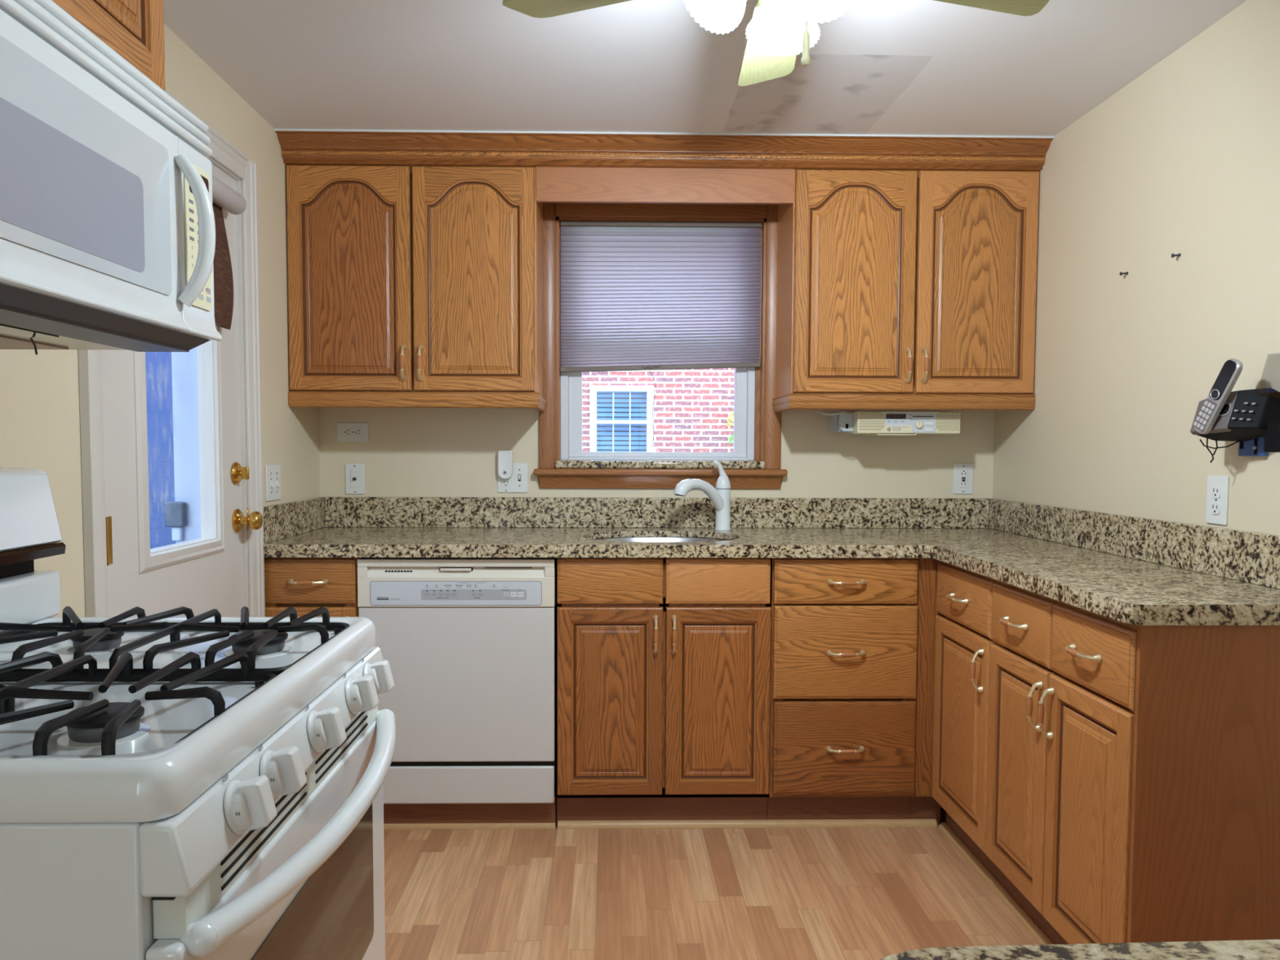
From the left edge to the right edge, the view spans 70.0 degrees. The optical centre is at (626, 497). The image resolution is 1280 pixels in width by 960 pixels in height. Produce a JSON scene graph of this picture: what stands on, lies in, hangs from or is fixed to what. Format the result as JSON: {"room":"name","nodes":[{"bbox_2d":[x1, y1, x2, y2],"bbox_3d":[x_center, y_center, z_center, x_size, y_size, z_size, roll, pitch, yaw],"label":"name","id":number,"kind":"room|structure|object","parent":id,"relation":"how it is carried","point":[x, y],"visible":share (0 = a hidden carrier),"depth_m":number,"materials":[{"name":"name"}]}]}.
{"room":"kitchen","nodes":[
{"label":"kitchen","id":0,"kind":"room"},
{"bbox_2d":[0,23,320,617],"bbox_3d":[-1.152,0.070,0.390,0.140,2.226,6.014,0,3,-1],"label":"wall","id":1,"kind":"structure","parent":0,"point":[40,429],"depth_m":2.43,"materials":[{"name":"beige paint"}]},
{"bbox_2d":[52,0,165,91],"bbox_3d":[-0.928,-0.866,1.136,0.328,0.432,0.781,0,3,-1],"label":"upper cabinet","id":2,"kind":"object","parent":1,"relation":"attached to","point":[134,29],"visible":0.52,"depth_m":1.43,"materials":[{"name":"brown wood"}]},
{"bbox_2d":[0,0,222,355],"bbox_3d":[-0.865,-0.406,1.161,0.454,0.406,0.755,0,3,-1],"label":"microwave","id":3,"kind":"object","parent":2,"relation":"attached to","point":[108,224],"visible":1,"depth_m":1.20,"materials":[{"name":"white plastic"}]},
{"bbox_2d":[78,89,265,617],"bbox_3d":[-1.177,0.055,2.322,0.162,2.053,0.916,0,3,-1],"label":"trim","id":4,"kind":"structure","parent":1,"relation":"attached to","point":[224,153],"depth_m":2.67,"materials":[{"name":"white paint"}]},
{"bbox_2d":[101,163,262,617],"bbox_3d":[-1.115,0.089,2.325,0.113,1.977,0.776,0,3,-1],"label":"door","id":5,"kind":"structure","parent":1,"relation":"in","point":[205,574],"depth_m":2.37,"materials":[{"name":"white paint"}]},
{"bbox_2d":[164,346,200,543],"bbox_3d":[-1.242,0.090,2.350,0.093,1.940,0.828,0,3,-1],"label":"storm door","id":6,"kind":"structure","parent":1,"relation":"in","point":[183,515],"depth_m":2.57,"materials":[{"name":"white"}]},
{"bbox_2d":[212,175,246,329],"bbox_3d":[-1.084,-0.644,2.326,0.060,0.380,0.472,0,3,-1],"label":"woven shade","id":7,"kind":"object","parent":1,"relation":"attached to","point":[224,197],"visible":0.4,"depth_m":2.46,"materials":[{"name":"brown wood"}]},
{"bbox_2d":[265,464,280,501],"bbox_3d":[-1.120,-0.047,2.914,0.016,0.113,0.122,0,3,-1],"label":"switch plate","id":8,"kind":"object","parent":1,"relation":"attached to","point":[273,473],"visible":1,"depth_m":2.90,"materials":[{"name":"white plastic"}]},
{"bbox_2d":[262,497,324,543],"bbox_3d":[-1.122,0.071,3.095,0.020,0.112,0.614,0,3,-1],"label":"backsplash","id":9,"kind":"structure","parent":1,"relation":"attached to","point":[284,520],"depth_m":3.04,"materials":[{"name":"beige stone"}]},
{"bbox_2d":[383,822,555,830],"bbox_3d":[-0.678,1.043,2.906,0.901,0.020,0.018,0,3,-1],"label":"trim","id":10,"kind":"structure","parent":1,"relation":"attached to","point":[465,825],"depth_m":2.90,"materials":[{"name":"brown wood"}]},
{"bbox_2d":[319,407,994,497],"bbox_3d":[0.118,-0.091,3.517,2.916,2.226,0.200,0,3,-1],"label":"wall","id":11,"kind":"structure","parent":0,"point":[408,452],"depth_m":3.41,"materials":[{"name":"beige paint"}]},
{"bbox_2d":[337,422,368,441],"bbox_3d":[-1.013,-0.241,3.384,0.116,0.070,0.007,0,3,-1],"label":"wall outlet","id":12,"kind":"object","parent":11,"relation":"attached to","point":[346,432],"visible":1,"depth_m":3.38,"materials":[{"name":"white plastic"}]},
{"bbox_2d":[343,427,351,436],"bbox_3d":[-1.033,-0.241,3.382,0.028,0.033,0.003,0,3,-1],"label":"receptacle","id":13,"kind":"object","parent":12,"relation":"attached to","point":[347,431],"depth_m":3.38,"materials":[{"name":"white plastic"}]},
{"bbox_2d":[354,427,361,436],"bbox_3d":[-0.994,-0.241,3.382,0.028,0.033,0.003,0,3,-1],"label":"receptacle","id":14,"kind":"object","parent":12,"relation":"attached to","point":[357,431],"depth_m":3.38,"materials":[{"name":"white plastic"}]},
{"bbox_2d":[345,463,364,493],"bbox_3d":[-1.008,-0.068,3.388,0.071,0.113,0.017,0,3,-1],"label":"cable jack plate","id":15,"kind":"object","parent":11,"relation":"attached to","point":[354,473],"visible":1,"depth_m":3.39,"materials":[{"name":"white plastic"}]},
{"bbox_2d":[285,164,546,412],"bbox_3d":[-0.712,-0.710,3.187,0.838,0.807,0.362,0,3,-1],"label":"upper cabinet","id":16,"kind":"object","parent":11,"relation":"attached to","point":[413,286],"visible":1,"depth_m":3.04,"materials":[{"name":"brown wood"}]},
{"bbox_2d":[274,128,1053,171],"bbox_3d":[0.130,-1.136,3.000,2.515,0.084,0.102,0,3,-1],"label":"crown molding","id":17,"kind":"structure","parent":16,"relation":"attached to","point":[410,148],"depth_m":3.00,"materials":[{"name":"brown wood"}]},
{"bbox_2d":[536,166,794,204],"bbox_3d":[0.129,-1.045,3.059,0.860,0.119,0.019,0,3,-1],"label":"valance board","id":18,"kind":"object","parent":16,"relation":"attached to","point":[553,184],"visible":1,"depth_m":3.05,"materials":[{"name":"brown wood"}]},
{"bbox_2d":[497,462,528,492],"bbox_3d":[-0.424,-0.072,3.401,0.113,0.110,0.012,0,3,-1],"label":"wall outlet","id":19,"kind":"object","parent":11,"relation":"attached to","point":[518,482],"visible":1,"depth_m":3.40,"materials":[{"name":"white plastic"}]},
{"bbox_2d":[497,450,513,479],"bbox_3d":[-0.448,-0.119,3.380,0.055,0.106,0.032,0,3,-1],"label":"night light","id":20,"kind":"object","parent":19,"relation":"attached to","point":[505,458],"visible":1,"depth_m":3.37,"materials":[{"name":"white plastic"}]},
{"bbox_2d":[501,479,510,486],"bbox_3d":[-0.449,-0.053,3.402,0.033,0.028,0.003,0,3,-1],"label":"receptacle","id":21,"kind":"object","parent":19,"relation":"attached to","point":[504,482],"depth_m":3.40,"materials":[{"name":"white plastic"}]},
{"bbox_2d":[324,497,989,528],"bbox_3d":[0.120,0.058,3.414,2.475,0.112,0.020,0,3,-1],"label":"backsplash","id":22,"kind":"structure","parent":11,"relation":"attached to","point":[340,512],"depth_m":3.40,"materials":[{"name":"beige stone"}]},
{"bbox_2d":[555,460,764,469],"bbox_3d":[0.124,-0.122,3.423,0.779,0.029,0.084,0,3,-1],"label":"sill","id":23,"kind":"structure","parent":11,"relation":"attached to","point":[558,464],"depth_m":3.38,"materials":[{"name":"beige stone"}]},
{"bbox_2d":[533,202,787,488],"bbox_3d":[0.127,-0.564,3.368,0.938,1.068,0.048,0,3,-1],"label":"trim","id":24,"kind":"structure","parent":11,"relation":"attached to","point":[771,477],"depth_m":3.37,"materials":[{"name":"brown wood"}]},
{"bbox_2d":[555,217,766,461],"bbox_3d":[0.124,-0.576,3.491,0.782,0.922,0.200,0,3,-1],"label":"window","id":25,"kind":"structure","parent":11,"relation":"in","point":[748,382],"depth_m":3.46,"materials":[{"name":"white plastic"}]},
{"bbox_2d":[560,220,762,448],"bbox_3d":[0.127,-0.601,3.407,0.748,0.835,0.037,0,3,-1],"label":"cellular shade","id":26,"kind":"object","parent":25,"relation":"attached to","point":[636,295],"visible":1,"depth_m":3.40,"materials":[{"name":"purple"}]},
{"bbox_2d":[772,168,1039,413],"bbox_3d":[0.964,-0.707,3.217,0.838,0.807,0.362,0,3,-1],"label":"upper cabinet","id":27,"kind":"object","parent":11,"relation":"attached to","point":[897,289],"visible":1,"depth_m":3.07,"materials":[{"name":"brown wood"}]},
{"bbox_2d":[816,409,960,435],"bbox_3d":[0.916,-0.279,3.261,0.482,0.118,0.212,0,3,-1],"label":"radio","id":28,"kind":"object","parent":27,"relation":"attached to","point":[867,422],"visible":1,"depth_m":3.17,"materials":[{"name":"beige plastic"}]},
{"bbox_2d":[858,412,884,431],"bbox_3d":[0.849,-0.262,3.166,0.088,0.066,0.003,0,3,-1],"label":"speaker grille","id":29,"kind":"object","parent":28,"relation":"attached to","point":[868,421],"depth_m":3.17,"materials":[{"name":"beige plastic"}]},
{"bbox_2d":[865,433,915,435],"bbox_3d":[0.936,-0.222,3.251,0.134,0.005,0.159,0,3,-1],"label":"tray","id":30,"kind":"object","parent":28,"relation":"on","point":[866,434],"depth_m":3.17,"materials":[{"name":"beige plastic"}]},
{"bbox_2d":[935,412,959,431],"bbox_3d":[1.112,-0.262,3.171,0.084,0.066,0.003,0,3,-1],"label":"speaker grille","id":31,"kind":"object","parent":28,"relation":"attached to","point":[944,421],"depth_m":3.17,"materials":[{"name":"beige plastic"}]},
{"bbox_2d":[952,463,973,493],"bbox_3d":[1.264,-0.069,3.434,0.075,0.114,0.008,0,3,-1],"label":"wall outlet","id":32,"kind":"object","parent":11,"relation":"attached to","point":[962,473],"visible":1,"depth_m":3.43,"materials":[{"name":"white plastic"}]},
{"bbox_2d":[163,0,1247,136],"bbox_3d":[0.194,-1.093,0.447,3.000,0.100,6.200,0,3,-1],"label":"ceiling","id":33,"kind":"structure","parent":0,"point":[881,67],"depth_m":2.42,"materials":[{"name":"paint"}]},
{"bbox_2d":[502,0,1049,86],"bbox_3d":[0.284,-0.933,1.619,1.036,0.343,1.014,0,3,-1],"label":"ceiling fan","id":34,"kind":"object","parent":33,"relation":"hanging from","point":[777,31],"visible":1,"depth_m":1.67,"materials":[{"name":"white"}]},
{"bbox_2d":[383,798,1039,959],"bbox_3d":[0.187,1.220,0.569,3.000,0.080,6.200,0,3,-1],"label":"floor","id":35,"kind":"structure","parent":0,"point":[771,893],"depth_m":2.48,"materials":[{"name":"laminate"}]},
{"bbox_2d":[0,466,395,959],"bbox_3d":[-0.711,0.555,1.215,0.732,1.175,0.755,0,3,-1],"label":"gas range","id":36,"kind":"object","parent":35,"relation":"on","point":[257,833],"depth_m":1.03,"materials":[{"name":"white metal"}]},
{"bbox_2d":[0,617,375,822],"bbox_3d":[-0.733,0.249,1.198,0.625,0.053,0.755,0,3,-1],"label":"cooktop","id":37,"kind":"object","parent":36,"relation":"in","point":[150,777],"depth_m":0.99,"materials":[{"name":"white metal"}]},
{"bbox_2d":[263,557,359,617],"bbox_3d":[-0.985,0.595,3.105,0.295,0.893,0.614,0,3,-1],"label":"base cabinet","id":38,"kind":"object","parent":35,"relation":"on","point":[305,584],"visible":0.29,"depth_m":2.81,"materials":[{"name":"brown wood"}]},
{"bbox_2d":[357,557,555,828],"bbox_3d":[-0.532,0.608,3.117,0.605,0.868,0.567,0,3,-1],"label":"dishwasher","id":39,"kind":"object","parent":35,"relation":"on","point":[468,644],"visible":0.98,"depth_m":2.84,"materials":[{"name":"white metal"}]},
{"bbox_2d":[555,557,772,826],"bbox_3d":[0.111,0.598,3.125,0.674,0.893,0.614,0,3,-1],"label":"base cabinet","id":40,"kind":"object","parent":35,"relation":"on","point":[663,664],"visible":0.99,"depth_m":2.85,"materials":[{"name":"brown wood"}]},
{"bbox_2d":[557,818,937,829],"bbox_3d":[0.387,1.045,2.926,1.214,0.020,0.018,0,3,-1],"label":"trim","id":41,"kind":"structure","parent":35,"relation":"on","point":[896,823],"depth_m":2.92,"materials":[{"name":"brown wood"}]},
{"bbox_2d":[767,557,919,819],"bbox_3d":[0.679,0.599,3.135,0.460,0.893,0.614,0,3,-1],"label":"base cabinet","id":42,"kind":"object","parent":35,"relation":"on","point":[844,643],"visible":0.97,"depth_m":2.86,"materials":[{"name":"brown wood"}]},
{"bbox_2d":[910,557,1001,884],"bbox_3d":[1.149,0.622,2.714,0.462,0.893,0.472,0,3,-1],"label":"base cabinet","id":43,"kind":"object","parent":35,"relation":"on","point":[954,611],"visible":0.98,"depth_m":2.72,"materials":[{"name":"brown wood"}]},
{"bbox_2d":[938,822,1053,944],"bbox_3d":[1.016,1.077,2.376,0.018,0.020,1.094,0,3,-1],"label":"trim","id":44,"kind":"structure","parent":35,"relation":"on","point":[1031,926],"depth_m":2.50,"materials":[{"name":"brown wood"}]},
{"bbox_2d":[985,580,1279,944],"bbox_3d":[1.173,0.653,2.136,0.453,0.893,0.684,0,3,-1],"label":"base cabinet","id":45,"kind":"object","parent":35,"relation":"on","point":[1133,773],"visible":0.98,"depth_m":1.80,"materials":[{"name":"brown wood"}]},
{"bbox_2d":[263,527,1279,625],"bbox_3d":[0.135,0.178,2.578,2.514,0.040,1.701,0,3,-1],"label":"countertop","id":46,"kind":"structure","parent":45,"relation":"on","point":[1124,589],"depth_m":2.79,"materials":[{"name":"beige stone"}]},
{"bbox_2d":[591,536,732,542],"bbox_3d":[0.117,0.234,3.087,0.599,0.163,0.455,0,3,-1],"label":"sink","id":47,"kind":"object","parent":46,"relation":"in","point":[638,539],"visible":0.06,"depth_m":3.27,"materials":[{"name":"silver metal"}]},
{"bbox_2d":[673,460,730,530],"bbox_3d":[0.271,-0.005,3.266,0.262,0.254,0.058,-2,4,-38],"label":"faucet","id":48,"kind":"object","parent":46,"relation":"on","point":[720,496],"visible":1,"depth_m":3.30,"materials":[{"name":"white metal"}]},
{"bbox_3d":[0.805,0.767,0.180,1.250,0.870,0.680,0,3,-1],"label":"base cabinet","id":49,"kind":"object","parent":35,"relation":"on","visible":0},
{"bbox_2d":[879,939,1279,959],"bbox_3d":[0.786,0.302,0.165,1.321,0.050,0.792,0,3,-1],"label":"countertop","id":50,"kind":"structure","parent":49,"relation":"on","point":[1253,949],"depth_m":0.54,"materials":[{"name":"beige stone"}]},
{"bbox_2d":[992,0,1279,535],"bbox_3d":[1.503,0.076,0.439,0.140,2.226,6.014,0,3,-1],"label":"wall","id":51,"kind":"structure","parent":0,"point":[1184,158],"depth_m":2.40,"materials":[{"name":"beige paint"}]},
{"bbox_2d":[1119,271,1128,275],"bbox_3d":[1.386,-0.623,2.548,0.023,0.012,0.011,0,3,-1],"label":"screw","id":52,"kind":"object","parent":51,"relation":"attached to","point":[1121,273],"visible":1,"depth_m":2.55,"materials":[{"name":"grey paint"}]},
{"bbox_2d":[987,497,1279,589],"bbox_3d":[1.383,0.105,2.599,0.020,0.112,1.700,0,3,-1],"label":"backsplash","id":53,"kind":"structure","parent":51,"relation":"attached to","point":[1249,557],"depth_m":2.38,"materials":[{"name":"beige stone"}]},
{"bbox_2d":[1171,253,1181,257],"bbox_3d":[1.390,-0.611,2.314,0.023,0.012,0.011,0,3,-1],"label":"screw","id":54,"kind":"object","parent":51,"relation":"attached to","point":[1179,255],"visible":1,"depth_m":2.31,"materials":[{"name":"grey paint"}]},
{"bbox_2d":[1205,475,1229,524],"bbox_3d":[1.397,0.007,2.166,0.007,0.114,0.073,0,3,-1],"label":"wall outlet","id":55,"kind":"object","parent":51,"relation":"attached to","point":[1217,488],"visible":1,"depth_m":2.16,"materials":[{"name":"white plastic"}]},
{"bbox_2d":[1210,502,1220,514],"bbox_3d":[1.395,0.026,2.167,0.003,0.028,0.033,0,3,-1],"label":"receptacle","id":56,"kind":"object","parent":55,"relation":"attached to","point":[1215,506],"depth_m":2.16,"materials":[{"name":"white plastic"}]},
{"bbox_2d":[1210,485,1221,497],"bbox_3d":[1.395,-0.013,2.165,0.003,0.028,0.033,0,3,-1],"label":"receptacle","id":57,"kind":"object","parent":55,"relation":"attached to","point":[1215,491],"depth_m":2.16,"materials":[{"name":"white plastic"}]},
{"bbox_2d":[1190,387,1279,462],"bbox_3d":[1.357,-0.156,2.024,0.121,0.162,0.174,0,3,-1],"label":"cradle","id":58,"kind":"object","parent":51,"relation":"attached to","point":[1245,415],"visible":0.86,"depth_m":1.98,"materials":[{"name":"grey plastic"}]},
{"bbox_2d":[1193,358,1243,434],"bbox_3d":[1.307,-0.222,2.022,0.032,0.165,0.104,-2,3,-30],"label":"handset","id":59,"kind":"object","parent":58,"relation":"in","point":[1232,368],"visible":1,"depth_m":2.01,"materials":[{"name":"silver metal"}]},
{"bbox_2d":[1238,436,1268,456],"bbox_3d":[1.394,-0.125,2.038,0.019,0.066,0.079,0,3,-1],"label":"phone jack","id":60,"kind":"object","parent":51,"relation":"attached to","point":[1253,447],"visible":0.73,"depth_m":2.03,"materials":[{"name":"blue"}]},
{"bbox_2d":[1264,420,1279,452],"bbox_3d":[1.382,-0.128,1.919,0.046,0.067,0.075,0,3,-1],"label":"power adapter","id":61,"kind":"object","parent":51,"relation":"attached to","point":[1272,434],"visible":1,"depth_m":1.93,"materials":[{"name":"black plastic"}]},
{"label":"outside","id":62,"kind":"structure","parent":0,"visible":0},
{"bbox_3d":[-0.060,1.707,3.094,28.000,0.080,22.000,0,3,-1],"label":"ground","id":63,"kind":"structure","parent":62,"visible":0},
{"bbox_2d":[145,351,175,549],"bbox_3d":[-3.315,-0.283,4.932,0.152,3.680,9.000,0,3,-1],"label":"wall","id":64,"kind":"structure","parent":63,"relation":"on","point":[157,364],"depth_m":6.40,"materials":[{"name":"blue"}]},
{"bbox_2d":[582,368,748,461],"bbox_3d":[-0.189,-2.051,10.525,14.000,6.600,0.260,0,3,-1],"label":"neighbor house","id":65,"kind":"structure","parent":63,"relation":"on","point":[691,408],"depth_m":10.53,"materials":[{"name":"brick"}]},
{"bbox_2d":[596,391,646,452],"bbox_3d":[-0.062,-0.472,10.666,0.728,1.632,0.090,0,3,-1],"label":"window","id":66,"kind":"structure","parent":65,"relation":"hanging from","point":[604,399],"depth_m":10.61,"materials":[{"name":"blue glass"}]},
{"bbox_2d":[726,410,733,444],"bbox_3d":[1.341,-0.797,10.458,0.420,0.501,0.180,0,3,-1],"label":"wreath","id":67,"kind":"object","parent":65,"relation":"attached to","point":[731,416],"visible":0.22,"depth_m":10.40,"materials":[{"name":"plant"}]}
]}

